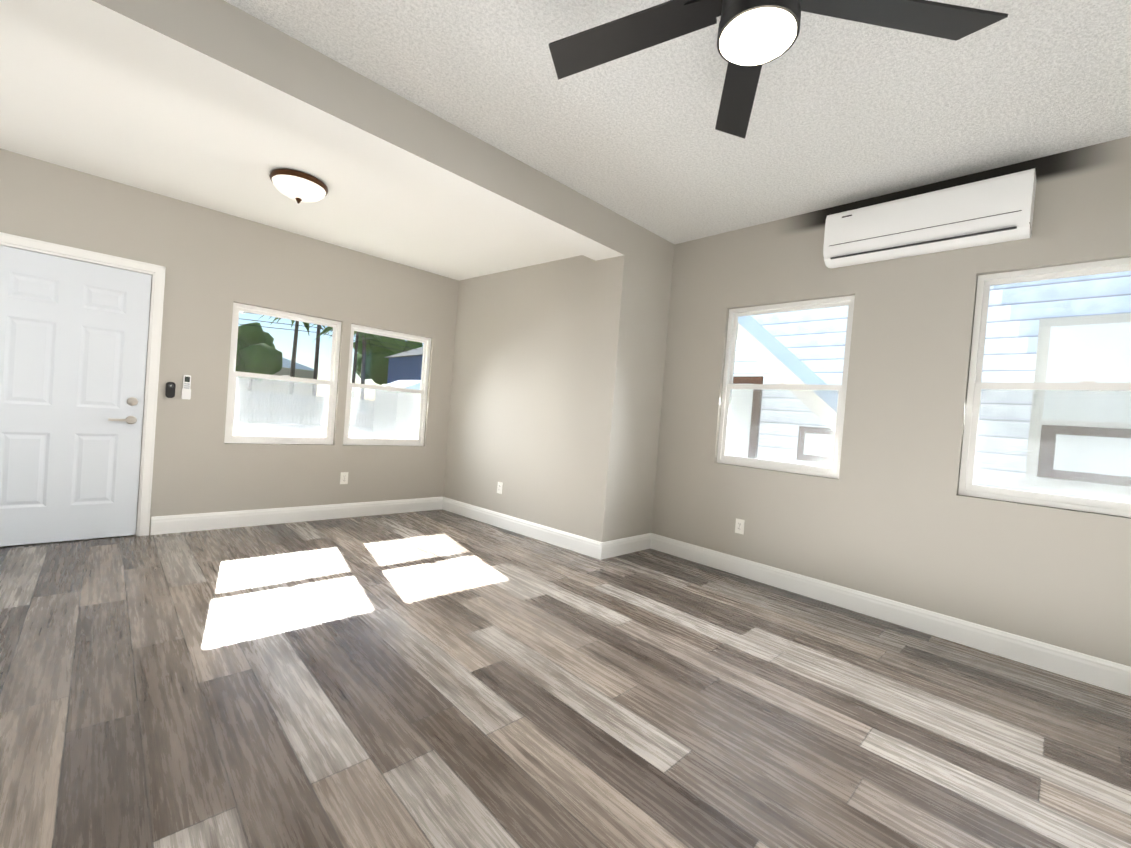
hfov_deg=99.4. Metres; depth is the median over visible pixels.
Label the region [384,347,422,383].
building
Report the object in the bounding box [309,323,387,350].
palm tree
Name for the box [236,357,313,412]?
building
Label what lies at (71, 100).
ceiling
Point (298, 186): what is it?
ceiling light
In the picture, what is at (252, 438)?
window
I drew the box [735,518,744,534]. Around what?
outlet
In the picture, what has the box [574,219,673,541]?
wall
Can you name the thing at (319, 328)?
utility pole
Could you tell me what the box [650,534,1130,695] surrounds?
baseboard
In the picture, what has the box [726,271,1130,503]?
neighbouring house
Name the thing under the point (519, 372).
wall
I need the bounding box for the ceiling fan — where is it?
[549,0,1007,138]
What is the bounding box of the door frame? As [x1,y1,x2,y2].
[0,232,165,547]
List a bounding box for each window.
[224,302,340,444]
[343,324,430,445]
[717,295,854,478]
[958,257,1130,517]
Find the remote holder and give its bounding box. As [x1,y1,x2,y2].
[181,375,190,399]
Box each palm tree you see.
[259,315,328,412]
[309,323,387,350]
[327,329,361,406]
[354,331,400,417]
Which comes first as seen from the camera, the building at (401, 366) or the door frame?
the door frame
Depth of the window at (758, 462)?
3.72 m
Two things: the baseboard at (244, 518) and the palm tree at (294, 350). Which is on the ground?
the palm tree at (294, 350)
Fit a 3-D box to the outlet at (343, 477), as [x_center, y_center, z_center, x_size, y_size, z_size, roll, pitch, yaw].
[-2.160,0.529,4.686,0.072,0.116,0.008,3,1,-44]
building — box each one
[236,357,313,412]
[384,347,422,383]
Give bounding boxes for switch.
[165,382,175,397]
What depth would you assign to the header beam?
2.40 m
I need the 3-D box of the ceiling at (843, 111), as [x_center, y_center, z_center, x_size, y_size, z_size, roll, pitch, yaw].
[0.620,-1.798,1.279,5.330,0.335,3.990,3,1,-44]
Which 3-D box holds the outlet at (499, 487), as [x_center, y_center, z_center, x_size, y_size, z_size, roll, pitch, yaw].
[-0.664,0.643,4.834,0.072,0.116,0.008,5,1,41]
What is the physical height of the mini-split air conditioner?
0.340 m
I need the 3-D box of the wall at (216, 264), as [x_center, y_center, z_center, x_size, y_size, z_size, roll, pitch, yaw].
[-2.775,-0.497,4.146,4.550,3.450,0.200,3,1,-44]
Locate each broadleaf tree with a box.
[235,322,281,403]
[353,332,422,384]
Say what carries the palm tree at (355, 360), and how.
on the ground
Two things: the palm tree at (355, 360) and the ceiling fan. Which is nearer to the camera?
the ceiling fan
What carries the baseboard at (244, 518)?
attached to the wall at (216, 264)
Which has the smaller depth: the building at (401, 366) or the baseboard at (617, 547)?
the baseboard at (617, 547)
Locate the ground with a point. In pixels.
(292, 419)
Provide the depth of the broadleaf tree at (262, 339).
35.13 m
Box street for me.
[233,422,372,437]
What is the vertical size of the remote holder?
0.192 m
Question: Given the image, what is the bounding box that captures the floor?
[0,509,1130,847]
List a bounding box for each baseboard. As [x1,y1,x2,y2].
[150,497,441,534]
[442,497,605,559]
[606,533,653,557]
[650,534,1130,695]
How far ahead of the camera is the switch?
3.72 m
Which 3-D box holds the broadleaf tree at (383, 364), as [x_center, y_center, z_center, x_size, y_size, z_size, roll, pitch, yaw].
[-16.820,-4.972,45.600,6.899,8.802,6.623,3,1,-44]
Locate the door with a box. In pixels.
[0,245,151,546]
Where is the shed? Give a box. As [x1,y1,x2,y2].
[370,380,420,438]
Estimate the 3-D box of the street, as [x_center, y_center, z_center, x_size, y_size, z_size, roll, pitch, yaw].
[-8.111,0.620,14.452,170.000,0.050,21.600,3,1,-44]
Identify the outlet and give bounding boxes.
[340,472,347,483]
[497,482,502,493]
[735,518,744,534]
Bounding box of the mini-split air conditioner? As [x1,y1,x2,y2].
[823,168,1035,268]
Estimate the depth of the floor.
1.91 m
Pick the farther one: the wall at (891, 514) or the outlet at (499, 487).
the outlet at (499, 487)
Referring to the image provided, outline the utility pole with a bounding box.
[239,311,422,410]
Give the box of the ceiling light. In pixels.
[269,169,327,203]
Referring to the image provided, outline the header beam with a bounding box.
[0,0,626,260]
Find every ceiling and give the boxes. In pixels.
[0,1,580,280]
[224,0,1130,244]
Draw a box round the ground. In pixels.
[236,404,372,427]
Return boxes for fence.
[234,390,373,426]
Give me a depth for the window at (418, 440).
5.01 m
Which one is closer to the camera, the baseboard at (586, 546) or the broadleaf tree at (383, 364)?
the baseboard at (586, 546)
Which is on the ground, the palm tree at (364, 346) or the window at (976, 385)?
the palm tree at (364, 346)
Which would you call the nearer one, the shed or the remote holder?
the remote holder
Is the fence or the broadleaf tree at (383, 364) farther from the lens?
the broadleaf tree at (383, 364)
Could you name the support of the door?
in the wall at (216, 264)
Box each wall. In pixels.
[0,149,458,534]
[443,255,594,533]
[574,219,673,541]
[651,136,1130,666]
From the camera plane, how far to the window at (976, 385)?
2.70 m

